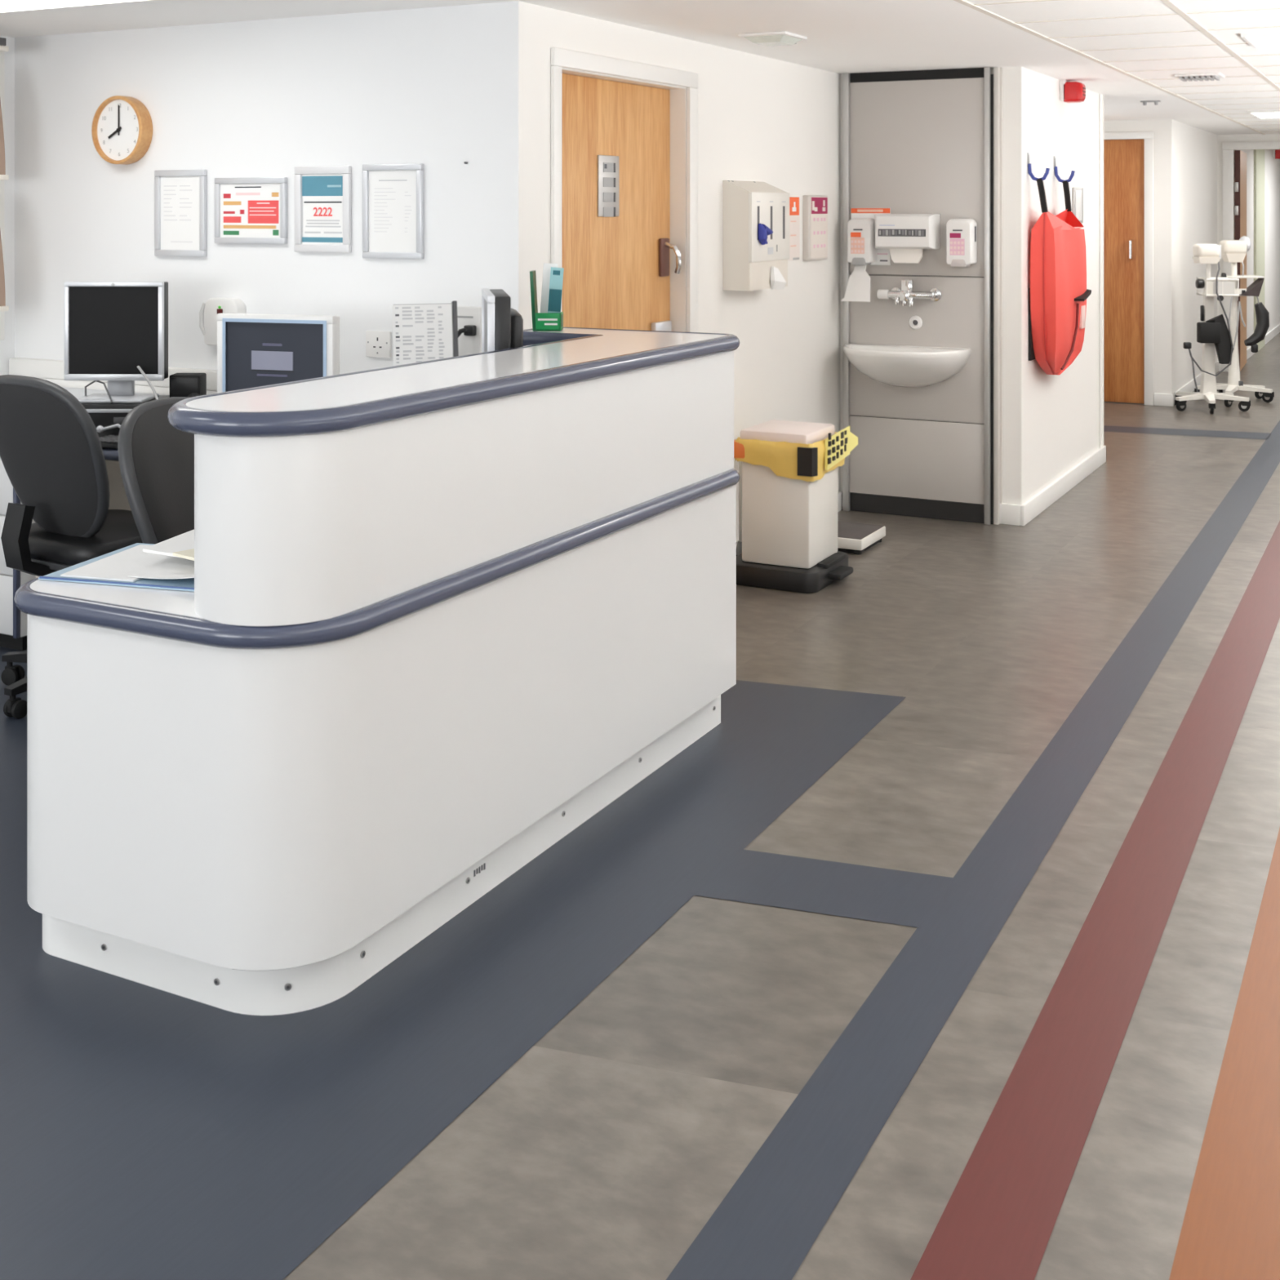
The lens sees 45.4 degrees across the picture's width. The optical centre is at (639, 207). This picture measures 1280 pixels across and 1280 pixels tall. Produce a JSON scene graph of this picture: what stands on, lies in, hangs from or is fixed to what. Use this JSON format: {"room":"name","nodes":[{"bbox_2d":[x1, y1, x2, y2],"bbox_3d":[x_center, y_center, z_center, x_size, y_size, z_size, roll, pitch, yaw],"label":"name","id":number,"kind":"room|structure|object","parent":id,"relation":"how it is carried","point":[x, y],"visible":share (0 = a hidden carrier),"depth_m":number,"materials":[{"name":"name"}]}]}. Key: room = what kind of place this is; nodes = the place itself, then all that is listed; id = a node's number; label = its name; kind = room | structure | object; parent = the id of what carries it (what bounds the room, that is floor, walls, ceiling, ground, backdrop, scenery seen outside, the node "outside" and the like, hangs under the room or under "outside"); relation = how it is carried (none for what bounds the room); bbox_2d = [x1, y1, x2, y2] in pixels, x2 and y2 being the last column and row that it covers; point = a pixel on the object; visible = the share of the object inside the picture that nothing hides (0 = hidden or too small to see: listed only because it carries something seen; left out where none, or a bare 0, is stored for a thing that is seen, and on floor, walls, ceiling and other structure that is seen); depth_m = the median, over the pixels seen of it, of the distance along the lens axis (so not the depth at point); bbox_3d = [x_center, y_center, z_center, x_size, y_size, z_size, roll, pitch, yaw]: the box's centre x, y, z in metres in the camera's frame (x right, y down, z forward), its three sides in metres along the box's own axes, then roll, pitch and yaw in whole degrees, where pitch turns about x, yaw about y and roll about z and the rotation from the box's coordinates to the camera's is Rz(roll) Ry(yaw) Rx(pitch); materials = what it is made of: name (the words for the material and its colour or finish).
{"room":"hospital interior","nodes":[
{"label":"hospital interior","id":0,"kind":"room"},
{"bbox_2d":[0,35,14,375],"bbox_3d":[-4.308,0.432,2.860,0.120,2.235,7.525,0,0,27],"label":"wall","id":1,"kind":"structure","parent":0,"point":[6,345],"depth_m":6.15,"materials":[{"name":"white paint"}]},
{"bbox_2d":[0,45,8,340],"bbox_3d":[-2.704,-0.055,5.597,0.215,1.170,1.060,0,0,27],"label":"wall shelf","id":2,"kind":"object","parent":1,"relation":"attached to","point":[2,48],"visible":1,"depth_m":6.10,"materials":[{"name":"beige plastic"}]},
{"bbox_2d":[0,231,5,306],"bbox_3d":[-2.542,0.160,5.887,0.187,0.440,0.080,0,0,27],"label":"magazine file","id":3,"kind":"object","parent":2,"relation":"on","point":[2,295],"visible":1,"depth_m":5.87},
{"bbox_2d":[0,100,5,174],"bbox_3d":[-2.542,-0.345,5.887,0.187,0.440,0.080,0,0,27],"label":"magazine file","id":4,"kind":"object","parent":2,"relation":"on","point":[2,163],"visible":1,"depth_m":5.87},
{"bbox_2d":[14,0,518,398],"bbox_3d":[-1.541,0.432,5.719,2.608,2.235,0.095,0,0,27],"label":"wall","id":5,"kind":"structure","parent":0,"point":[437,88],"depth_m":5.55,"materials":[{"name":"white paint"}]},
{"bbox_2d":[8,357,217,395],"bbox_3d":[-1.469,0.655,5.602,2.365,0.100,0.047,0,0,27],"label":"trunking","id":6,"kind":"structure","parent":5,"relation":"attached to","point":[52,371],"depth_m":5.97,"materials":[{"name":"white paint"}]},
{"bbox_2d":[91,95,152,164],"bbox_3d":[-1.985,-0.295,5.860,0.262,0.262,0.062,0,0,27],"label":"wall clock","id":7,"kind":"object","parent":5,"relation":"attached to","point":[122,129],"visible":1,"depth_m":5.84,"materials":[{"name":"brown wood"}]},
{"bbox_2d":[154,169,207,257],"bbox_3d":[-1.729,0.022,5.753,0.250,0.325,0.018,0,0,27],"label":"framed notice","id":8,"kind":"object","parent":5,"relation":"attached to","point":[180,196],"visible":1,"depth_m":5.75,"materials":[{"name":"white paper"}]},
{"bbox_2d":[199,297,245,346],"bbox_3d":[-1.538,0.422,5.632,0.180,0.175,0.058,0,0,27],"label":"cradle","id":9,"kind":"object","parent":5,"relation":"attached to","point":[209,310],"visible":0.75,"depth_m":5.62,"materials":[{"name":"white plastic"}]},
{"bbox_2d":[213,177,287,244],"bbox_3d":[-1.426,0.012,5.596,0.335,0.242,0.018,0,0,27],"label":"framed notice","id":10,"kind":"object","parent":5,"relation":"attached to","point":[247,210],"visible":1,"depth_m":5.59,"materials":[{"name":"white paper"}]},
{"bbox_2d":[294,165,351,253],"bbox_3d":[-1.129,0.007,5.443,0.245,0.306,0.018,0,0,27],"label":"framed notice","id":11,"kind":"object","parent":5,"relation":"attached to","point":[322,194],"visible":1,"depth_m":5.44,"materials":[{"name":"white paper"}]},
{"bbox_2d":[365,330,391,357],"bbox_3d":[-0.912,0.478,5.333,0.104,0.090,0.013,0,0,27],"label":"wall socket","id":12,"kind":"object","parent":5,"relation":"attached to","point":[378,344],"visible":1,"depth_m":5.33,"materials":[{"name":"white plastic"}]},
{"bbox_2d":[362,163,423,258],"bbox_3d":[-0.858,0.014,5.302,0.252,0.328,0.018,0,0,27],"label":"framed notice","id":13,"kind":"object","parent":5,"relation":"attached to","point":[393,194],"visible":1,"depth_m":5.30,"materials":[{"name":"white paper"}]},
{"bbox_2d":[457,306,481,355],"bbox_3d":[-0.547,0.411,5.105,0.094,0.164,0.083,0,0,27],"label":"wall socket","id":14,"kind":"object","parent":5,"relation":"attached to","point":[468,317],"visible":0.45,"depth_m":5.07,"materials":[{"name":"white plastic"}]},
{"bbox_2d":[0,0,1260,139],"bbox_3d":[2.592,-0.715,9.805,7.600,0.060,26.600,0,0,27],"label":"ceiling","id":15,"kind":"structure","parent":0,"point":[843,36],"depth_m":5.79,"materials":[{"name":"paint"}]},
{"bbox_2d":[0,0,157,13],"bbox_3d":[-2.009,-0.674,4.824,1.100,0.014,0.605,0,0,27],"label":"recessed light","id":16,"kind":"object","parent":15,"relation":"in","point":[6,6],"visible":1,"depth_m":5.05,"materials":[{"name":"white paint"}]},
{"bbox_2d":[0,0,128,11],"bbox_3d":[-2.009,-0.675,4.824,1.076,0.007,0.581,0,0,27],"label":"diffuser","id":17,"kind":"object","parent":16,"relation":"attached to","point":[5,5],"depth_m":5.05,"materials":[{"name":"white plastic"}]},
{"bbox_2d":[737,31,807,46],"bbox_3d":[0.529,-0.667,6.087,0.200,0.035,0.240,0,0,27],"label":"recessed light","id":18,"kind":"object","parent":15,"relation":"in","point":[777,37],"visible":1,"depth_m":6.02,"materials":[{"name":"white plastic"}]},
{"bbox_2d":[743,34,802,46],"bbox_3d":[0.529,-0.661,6.087,0.170,0.023,0.200,0,0,27],"label":"diffuser","id":19,"kind":"object","parent":18,"relation":"attached to","point":[768,40],"depth_m":6.02,"materials":[{"name":"white plastic"}]},
{"bbox_2d":[953,0,1279,134],"bbox_3d":[2.364,-0.680,5.589,1.834,0.008,18.500,0,0,27],"label":"ceiling tiles","id":20,"kind":"structure","parent":15,"relation":"attached to","point":[1149,42],"depth_m":6.21,"materials":[{"name":"beige tile"}]},
{"bbox_2d":[1174,72,1225,81],"bbox_3d":[2.884,-0.669,7.875,0.220,0.024,0.220,0,0,27],"label":"ceiling vent","id":21,"kind":"object","parent":20,"relation":"attached to","point":[1211,76],"visible":1,"depth_m":7.81,"materials":[{"name":"white plastic"}]},
{"bbox_2d":[1240,31,1279,48],"bbox_3d":[2.672,-0.674,6.105,0.460,0.014,0.500,0,0,27],"label":"ceiling light","id":22,"kind":"object","parent":20,"relation":"attached to","point":[1266,39],"visible":1,"depth_m":6.13,"materials":[{"name":"white paint"}]},
{"bbox_2d":[1246,35,1279,47],"bbox_3d":[2.672,-0.675,6.105,0.436,0.007,0.476,0,0,27],"label":"diffuser","id":23,"kind":"object","parent":22,"relation":"attached to","point":[1254,41],"depth_m":6.18,"materials":[{"name":"white plastic"}]},
{"bbox_2d":[1247,110,1279,119],"bbox_3d":[4.689,-0.674,11.084,0.450,0.014,0.800,0,0,27],"label":"ceiling light","id":24,"kind":"object","parent":20,"relation":"attached to","point":[1268,113],"visible":1,"depth_m":11.00,"materials":[{"name":"white paint"}]},
{"bbox_2d":[1253,112,1279,118],"bbox_3d":[4.689,-0.675,11.084,0.426,0.007,0.776,0,0,27],"label":"diffuser","id":25,"kind":"object","parent":24,"relation":"attached to","point":[1259,115],"depth_m":11.20,"materials":[{"name":"white plastic"}]},
{"bbox_2d":[0,333,1279,1279],"bbox_3d":[2.592,1.579,9.805,7.600,0.061,26.600,0,0,27],"label":"floor","id":26,"kind":"structure","parent":0,"point":[950,950],"depth_m":2.99,"materials":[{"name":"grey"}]},
{"bbox_2d":[0,457,35,650],"bbox_3d":[-2.220,1.200,5.607,0.425,0.700,0.578,0,0,27],"label":"drawer pedestal","id":27,"kind":"object","parent":26,"relation":"on","point":[13,622],"visible":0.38,"depth_m":5.30,"materials":[{"name":"white laminate"}]},
{"bbox_2d":[0,374,142,719],"bbox_3d":[-1.749,1.032,4.887,0.647,1.036,0.627,0,0,33],"label":"swivel chair","id":28,"kind":"object","parent":26,"relation":"on","point":[51,455],"visible":0.62,"depth_m":4.67,"materials":[{"name":"black fabric"}]},
{"bbox_2d":[28,509,142,565],"bbox_3d":[-1.732,1.060,4.920,0.495,0.070,0.470,0,0,33],"label":"seat cushion","id":29,"kind":"object","parent":28,"relation":"on","point":[48,545],"depth_m":4.73,"materials":[{"name":"black leather"}]},
{"bbox_2d":[35,448,131,577],"bbox_3d":[-1.629,1.173,5.319,2.340,0.753,0.597,0,0,27],"label":"office desk","id":30,"kind":"object","parent":26,"relation":"on","point":[118,500],"visible":0.12,"depth_m":5.61,"materials":[{"name":"white laminate"}]},
{"bbox_2d":[99,435,118,448],"bbox_3d":[-1.651,0.785,5.083,0.380,0.023,0.134,0,0,20],"label":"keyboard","id":31,"kind":"object","parent":30,"relation":"on","point":[109,441],"visible":0.16,"depth_m":5.07,"materials":[{"name":"black plastic"}]},
{"bbox_2d":[96,423,120,432],"bbox_3d":[-1.712,0.752,5.111,0.258,0.046,0.044,0,0,27],"label":"lanyard","id":32,"kind":"object","parent":31,"relation":"on","point":[100,428],"visible":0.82,"depth_m":5.15,"materials":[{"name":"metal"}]},
{"bbox_2d":[81,395,169,437],"bbox_3d":[-1.782,0.736,5.346,0.360,0.124,0.284,0,0,0],"label":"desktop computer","id":33,"kind":"object","parent":30,"relation":"on","point":[104,415],"visible":0.15,"depth_m":5.21,"materials":[{"name":"black plastic"}]},
{"bbox_2d":[84,380,112,403],"bbox_3d":[-1.873,0.636,5.302,0.216,0.068,0.021,0,0,45],"label":"cable","id":34,"kind":"object","parent":33,"relation":"on","point":[99,381],"visible":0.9,"depth_m":5.30,"materials":[{"name":"grey plastic"}]},
{"bbox_2d":[64,281,168,403],"bbox_3d":[-1.824,0.466,5.331,0.345,0.414,0.180,0,0,1],"label":"computer monitor","id":35,"kind":"object","parent":33,"relation":"on","point":[112,329],"visible":0.97,"depth_m":5.30,"materials":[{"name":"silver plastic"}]},
{"bbox_2d":[169,373,206,397],"bbox_3d":[-1.595,0.630,5.394,0.110,0.085,0.083,0,0,0],"label":"speaker","id":36,"kind":"object","parent":33,"relation":"on","point":[181,384],"visible":0.73,"depth_m":5.35},
{"bbox_2d":[170,377,198,396],"bbox_3d":[-1.595,0.630,5.354,0.096,0.069,0.004,0,0,0],"label":"grille","id":37,"kind":"object","parent":36,"relation":"attached to","point":[180,386],"depth_m":5.35,"materials":[{"name":"black plastic"}]},
{"bbox_2d":[137,365,158,399],"bbox_3d":[-1.657,0.672,5.186,0.232,0.251,0.046,0,0,42],"label":"cable","id":38,"kind":"object","parent":30,"relation":"on","point":[140,370],"visible":0.46,"depth_m":5.22,"materials":[{"name":"grey plastic"}]},
{"bbox_2d":[217,313,339,392],"bbox_3d":[-1.162,0.572,4.946,0.420,0.452,0.180,0,0,17],"label":"computer monitor","id":39,"kind":"object","parent":30,"relation":"on","point":[254,350],"visible":0.5,"depth_m":4.91,"materials":[{"name":"white plastic"}]},
{"bbox_2d":[392,301,458,365],"bbox_3d":[-0.678,0.549,4.837,0.212,0.498,0.230,0,0,-16],"label":"paper sheet","id":40,"kind":"object","parent":30,"relation":"on","point":[421,332],"visible":0.38,"depth_m":4.86,"materials":[{"name":"white paper"}]},
{"bbox_2d":[117,396,194,544],"bbox_3d":[-1.037,1.032,4.017,0.627,1.036,0.647,0,0,17],"label":"swivel chair","id":41,"kind":"object","parent":26,"relation":"on","point":[156,459],"visible":0.14,"depth_m":3.94,"materials":[{"name":"black plastic"}]},
{"bbox_2d":[13,326,739,1015],"bbox_3d":[-0.509,0.964,3.820,0.808,1.173,2.062,0,0,27],"label":"reception desk","id":42,"kind":"object","parent":26,"relation":"on","point":[440,616],"visible":0.91,"depth_m":3.06,"materials":[{"name":"white laminate"}]},
{"bbox_2d":[29,579,202,618],"bbox_3d":[-0.502,0.793,3.821,0.749,0.040,1.992,0,0,27],"label":"countertop","id":43,"kind":"structure","parent":42,"relation":"on","point":[181,602],"depth_m":3.05,"materials":[{"name":"white laminate"}]},
{"bbox_2d":[38,542,194,591],"bbox_3d":[-1.008,0.768,3.281,0.402,0.006,0.344,0,0,16],"label":"document folder","id":44,"kind":"object","parent":42,"relation":"on","point":[187,584],"visible":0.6,"depth_m":3.15,"materials":[{"name":"plastic"}]},
{"bbox_2d":[60,544,185,582],"bbox_3d":[-1.085,0.766,3.300,0.174,0.004,0.303,0,0,14],"label":"paper sheet","id":45,"kind":"object","parent":44,"relation":"on","point":[117,566],"visible":0.8,"depth_m":3.26,"materials":[{"name":"white paper"}]},
{"bbox_2d":[128,559,194,578],"bbox_3d":[-0.913,0.753,3.241,0.200,0.020,0.280,0,0,27],"label":"paper sheet","id":46,"kind":"object","parent":44,"relation":"on","point":[184,568],"visible":0.27,"depth_m":3.19,"materials":[{"name":"white paper"}]},
{"bbox_2d":[142,529,194,557],"bbox_3d":[-0.914,0.735,3.326,0.320,0.006,0.250,0,0,27],"label":"paper sheet","id":47,"kind":"object","parent":46,"relation":"on","point":[185,541],"visible":0.3,"depth_m":3.31,"materials":[{"name":"white paper"}]},
{"bbox_2d":[173,548,194,560],"bbox_3d":[-0.878,0.725,3.201,0.165,0.012,0.124,0,0,41],"label":"paper sheet","id":48,"kind":"object","parent":47,"relation":"on","point":[189,553],"visible":0.13,"depth_m":3.20,"materials":[{"name":"beige paper"}]},
{"bbox_2d":[186,328,726,411],"bbox_3d":[-0.461,0.400,3.794,0.647,0.042,2.013,0,0,27],"label":"countertop","id":49,"kind":"structure","parent":42,"relation":"on","point":[349,389],"depth_m":3.47,"materials":[{"name":"white laminate"}]},
{"bbox_2d":[481,288,523,352],"bbox_3d":[-0.401,0.505,4.295,0.180,0.535,0.380,0,0,-8],"label":"computer monitor","id":50,"kind":"object","parent":42,"relation":"on","point":[502,326],"visible":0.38,"depth_m":4.11,"materials":[{"name":"silver metal"}]},
{"bbox_2d":[529,270,563,331],"bbox_3d":[-0.288,0.289,4.715,0.097,0.185,0.071,0,0,3],"label":"holder","id":51,"kind":"object","parent":42,"relation":"on","point":[540,321],"visible":0.99,"depth_m":4.68,"materials":[{"name":"green plastic"}]},
{"bbox_2d":[540,262,558,312],"bbox_3d":[-0.283,0.272,4.726,0.059,0.199,0.021,0,0,3],"label":"leaflet","id":52,"kind":"object","parent":51,"relation":"in","point":[547,266],"visible":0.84,"depth_m":4.72,"materials":[{"name":"white paper"}]},
{"bbox_2d":[547,266,564,312],"bbox_3d":[-0.261,0.278,4.697,0.053,0.188,0.004,0,0,3],"label":"leaflet","id":53,"kind":"object","parent":51,"relation":"in","point":[555,293],"visible":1,"depth_m":4.70,"materials":[{"name":"teal paper"}]},
{"bbox_2d":[736,436,742,555],"bbox_3d":[0.443,1.270,6.593,0.063,0.560,0.063,0,0,27],"label":"stand","id":54,"kind":"object","parent":26,"relation":"on","point":[739,547],"visible":0.23,"depth_m":6.58,"materials":[{"name":"white plastic"}]},
{"bbox_2d":[736,540,742,555],"bbox_3d":[0.443,1.470,6.593,0.063,0.060,0.063,0,0,27],"label":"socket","id":55,"kind":"object","parent":54,"relation":"attached to","point":[739,547],"depth_m":6.57,"materials":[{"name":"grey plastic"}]},
{"bbox_2d":[733,419,857,593],"bbox_3d":[0.644,1.234,6.396,0.470,0.632,0.465,0,0,27],"label":"waste bin","id":56,"kind":"object","parent":26,"relation":"on","point":[789,468],"visible":0.92,"depth_m":6.25,"materials":[{"name":"white plastic"}]},
{"bbox_2d":[837,520,885,555],"bbox_3d":[0.960,1.514,7.001,0.235,0.072,0.340,0,0,27],"label":"scale","id":57,"kind":"object","parent":26,"relation":"on","point":[855,538],"visible":0.75,"depth_m":6.92,"materials":[{"name":"white plastic"}]},
{"bbox_2d":[1174,243,1250,413],"bbox_3d":[4.349,0.915,11.696,0.569,1.270,0.565,0,0,0],"label":"monitor stand","id":58,"kind":"object","parent":26,"relation":"on","point":[1213,331],"visible":1,"depth_m":11.62,"materials":[{"name":"white plastic"}]},
{"bbox_2d":[1195,277,1239,296],"bbox_3d":[4.423,0.610,11.708,0.252,0.138,0.214,0,0,0],"label":"wire basket","id":59,"kind":"object","parent":58,"relation":"on","point":[1216,288],"depth_m":11.60,"materials":[{"name":"white metal"}]},
{"bbox_2d":[1194,235,1274,402],"bbox_3d":[4.790,0.890,12.302,0.551,1.320,0.556,0,0,-22],"label":"monitor stand","id":60,"kind":"object","parent":26,"relation":"on","point":[1233,251],"visible":0.77,"depth_m":12.21,"materials":[{"name":"white plastic"}]},
{"bbox_2d":[1217,275,1264,296],"bbox_3d":[4.823,0.630,12.280,0.300,0.160,0.220,0,0,0],"label":"tray","id":61,"kind":"object","parent":60,"relation":"on","point":[1254,289],"depth_m":12.17,"materials":[{"name":"white plastic"}]},
{"bbox_2d":[518,0,839,541],"bbox_3d":[0.277,0.432,6.513,0.110,2.235,3.174,0,0,27],"label":"wall","id":62,"kind":"structure","parent":0,"point":[775,122],"depth_m":6.74,"materials":[{"name":"beige paint"}]},
{"bbox_2d":[551,47,697,332],"bbox_3d":[-0.084,0.500,5.796,0.128,2.100,1.160,0,0,27],"label":"door","id":63,"kind":"structure","parent":62,"relation":"in","point":[618,144],"depth_m":5.86,"materials":[{"name":"brown wood"}]},
{"bbox_2d":[722,180,789,290],"bbox_3d":[0.520,0.125,6.700,0.150,0.480,0.434,0,0,27],"label":"dispenser","id":64,"kind":"object","parent":62,"relation":"attached to","point":[748,264],"visible":1,"depth_m":6.54,"materials":[{"name":"beige plastic"}]},
{"bbox_2d":[757,222,773,244],"bbox_3d":[0.543,0.115,6.581,0.042,0.093,0.130,0,0,27],"label":"glove","id":65,"kind":"object","parent":64,"relation":"in","point":[763,231],"visible":1,"depth_m":6.53,"materials":[{"name":"blue rubber"}]},
{"bbox_2d":[736,491,841,545],"bbox_3d":[0.627,1.502,7.050,0.018,0.095,1.740,0,0,27],"label":"baseboard","id":66,"kind":"structure","parent":62,"relation":"attached to","point":[839,493],"depth_m":7.78,"materials":[{"name":"white paint"}]},
{"bbox_2d":[787,196,799,260],"bbox_3d":[0.717,0.100,7.234,0.006,0.300,0.190,0,0,27],"label":"notice","id":67,"kind":"object","parent":62,"relation":"attached to","point":[793,201],"visible":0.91,"depth_m":7.25,"materials":[{"name":"white paper"}]},
{"bbox_2d":[802,195,827,260],"bbox_3d":[0.861,0.100,7.486,0.033,0.316,0.270,0,0,27],"label":"notice","id":68,"kind":"object","parent":62,"relation":"attached to","point":[815,207],"visible":1,"depth_m":7.43,"materials":[{"name":"white paper"}]},
{"bbox_2d":[840,68,992,509],"bbox_3d":[1.339,0.432,7.739,0.870,2.235,0.100,0,0,27],"label":"wall","id":69,"kind":"structure","parent":0,"point":[841,74],"depth_m":7.84,"materials":[{"name":"beige paint"}]},
{"bbox_2d":[842,66,993,524],"bbox_3d":[1.383,0.432,7.641,0.768,2.235,0.035,0,0,27],"label":"wall panel","id":70,"kind":"object","parent":69,"relation":"attached to","point":[914,141],"visible":0.96,"depth_m":7.62,"materials":[{"name":"grey laminate"}]},
{"bbox_2d":[840,217,877,302],"bbox_3d":[1.105,0.263,7.691,0.155,0.414,0.144,0,0,27],"label":"soap dispenser","id":71,"kind":"object","parent":70,"relation":"attached to","point":[862,251],"visible":0.99,"depth_m":7.66,"materials":[{"name":"white plastic"}]},
{"bbox_2d":[851,208,890,265],"bbox_3d":[1.169,0.148,7.743,0.206,0.287,0.006,0,0,27],"label":"poster","id":72,"kind":"object","parent":70,"relation":"attached to","point":[883,254],"visible":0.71,"depth_m":7.72,"materials":[{"name":"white paper"}]},
{"bbox_2d":[844,343,971,386],"bbox_3d":[1.268,0.794,7.501,0.629,0.201,0.348,0,0,27],"label":"basin","id":73,"kind":"object","parent":70,"relation":"attached to","point":[903,366],"visible":1,"depth_m":7.42,"materials":[{"name":"white ceramic"}]},
{"bbox_2d":[875,213,940,248],"bbox_3d":[1.323,0.119,7.600,0.310,0.173,0.122,0,0,27],"label":"dispenser","id":74,"kind":"object","parent":70,"relation":"attached to","point":[892,231],"visible":1,"depth_m":7.54,"materials":[{"name":"white plastic"}]},
{"bbox_2d":[888,248,923,262],"bbox_3d":[1.317,0.239,7.589,0.170,0.073,0.047,0,0,27],"label":"sheet","id":75,"kind":"object","parent":74,"relation":"hanging from","point":[898,255],"visible":1,"depth_m":7.57,"materials":[{"name":"paper"}]},
{"bbox_2d":[876,280,941,306],"bbox_3d":[1.338,0.427,7.605,0.302,0.133,0.100,0,0,27],"label":"tap","id":76,"kind":"object","parent":70,"relation":"attached to","point":[906,294],"visible":1,"depth_m":7.57,"materials":[{"name":"silver metal"}]},
{"bbox_2d":[908,315,922,328],"bbox_3d":[1.375,0.576,7.633,0.068,0.068,0.016,0,0,27],"label":"flange","id":77,"kind":"object","parent":70,"relation":"attached to","point":[915,322],"visible":1,"depth_m":7.63,"materials":[{"name":"white plastic"}]},
{"bbox_2d":[946,218,977,266],"bbox_3d":[1.570,0.173,7.475,0.135,0.234,0.099,0,0,27],"label":"soap dispenser","id":78,"kind":"object","parent":70,"relation":"attached to","point":[961,233],"visible":1,"depth_m":7.44,"materials":[{"name":"white plastic"}]},
{"bbox_2d":[1002,66,1102,505],"bbox_3d":[2.289,0.432,8.396,0.105,2.235,2.080,0,0,27],"label":"wall","id":79,"kind":"structure","parent":0,"point":[1051,423],"depth_m":7.78,"materials":[{"name":"beige paint"}]},
{"bbox_2d":[993,66,1002,524],"bbox_3d":[1.752,0.432,7.481,0.035,2.235,0.040,0,0,27],"label":"trim","id":80,"kind":"structure","parent":79,"relation":"attached to","point":[997,72],"depth_m":7.47,"materials":[{"name":"white"}]},
{"bbox_2d":[1026,152,1049,181],"bbox_3d":[1.966,-0.198,7.539,0.109,0.145,0.024,0,0,27],"label":"coat hook","id":81,"kind":"object","parent":79,"relation":"attached to","point":[1028,165],"visible":1,"depth_m":7.55,"materials":[{"name":"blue plastic"}]},
{"bbox_2d":[1028,178,1091,374],"bbox_3d":[2.176,0.360,7.865,0.178,1.008,0.803,0,0,27],"label":"bag","id":82,"kind":"object","parent":81,"relation":"hanging from","point":[1058,292],"visible":1,"depth_m":7.59,"materials":[{"name":"red fabric"}]},
{"bbox_2d":[1000,445,1106,526],"bbox_3d":[2.297,1.500,8.391,0.123,0.100,2.114,0,0,27],"label":"baseboard","id":83,"kind":"structure","parent":79,"relation":"attached to","point":[1010,514],"depth_m":7.95,"materials":[{"name":"white paint"}]},
{"bbox_2d":[1053,155,1075,182],"bbox_3d":[2.241,-0.198,8.072,0.109,0.145,0.024,0,0,27],"label":"coat hook","id":84,"kind":"object","parent":79,"relation":"attached to","point":[1055,169],"visible":1,"depth_m":8.08,"materials":[{"name":"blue plastic"}]},
{"bbox_2d":[1059,79,1085,102],"bbox_3d":[2.334,-0.628,8.238,0.120,0.123,0.123,0,0,27],"label":"fire alarm","id":85,"kind":"object","parent":79,"relation":"attached to","point":[1069,91],"visible":1,"depth_m":8.19,"materials":[{"name":"red plastic"}]},
{"bbox_2d":[1071,187,1083,222],"bbox_3d":[2.466,-0.010,8.609,0.014,0.200,0.250,0,0,27],"label":"wall plate","id":86,"kind":"object","parent":79,"relation":"attached to","point":[1077,193],"visible":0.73,"depth_m":8.57,"materials":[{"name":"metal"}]},
{"bbox_2d":[1099,93,1103,448],"bbox_3d":[2.746,0.383,9.273,0.111,2.135,0.116,0,0,27],"label":"trim","id":87,"kind":"structure","parent":79,"relation":"attached to","point":[1100,93],"depth_m":9.21,"materials":[{"name":"white paint"}]},
{"bbox_2d":[1103,119,1173,404],"bbox_3d":[3.498,0.432,12.308,1.510,2.235,0.120,0,0,27],"label":"wall","id":88,"kind":"structure","parent":0,"point":[1162,130],"depth_m":11.94,"materials":[{"name":"beige paint"}]},
{"bbox_2d":[1103,131,1153,405],"bbox_3d":[3.671,0.480,12.157,0.795,2.140,0.090,0,0,27],"label":"door","id":89,"kind":"structure","parent":88,"relation":"in","point":[1128,162],"depth_m":12.07,"materials":[{"name":"brown wood"}]},
{"bbox_2d":[1173,120,1217,392],"bbox_3d":[4.782,0.432,13.266,0.110,2.235,2.760,0,0,27],"label":"wall","id":90,"kind":"structure","parent":0,"point":[1195,149],"depth_m":12.85,"materials":[{"name":"beige paint"}]},
{"bbox_2d":[1217,133,1279,371],"bbox_3d":[6.904,0.432,13.790,3.400,2.235,0.120,0,0,27],"label":"wall","id":91,"kind":"structure","parent":0,"point":[1221,139],"depth_m":14.45,"materials":[{"name":"beige paint"}]},
{"bbox_2d":[1222,141,1279,371],"bbox_3d":[7.144,0.470,14.078,3.240,2.160,0.929,0,0,27],"label":"door frame","id":92,"kind":"structure","parent":91,"relation":"in","point":[1229,186],"depth_m":14.40,"materials":[{"name":"white paint"}]},
{"bbox_2d":[1240,149,1279,351],"bbox_3d":[7.315,0.432,17.877,0.135,2.235,7.520,0,0,27],"label":"wall","id":93,"kind":"structure","parent":0,"point":[1263,171],"depth_m":16.94,"materials":[{"name":"beige paint"}]},
{"bbox_2d":[1154,324,1279,406],"bbox_3d":[6.634,1.502,16.530,0.193,0.095,10.538,0,0,29],"label":"baseboard","id":94,"kind":"structure","parent":93,"relation":"attached to","point":[1160,399],"depth_m":12.74,"materials":[{"name":"white paint"}]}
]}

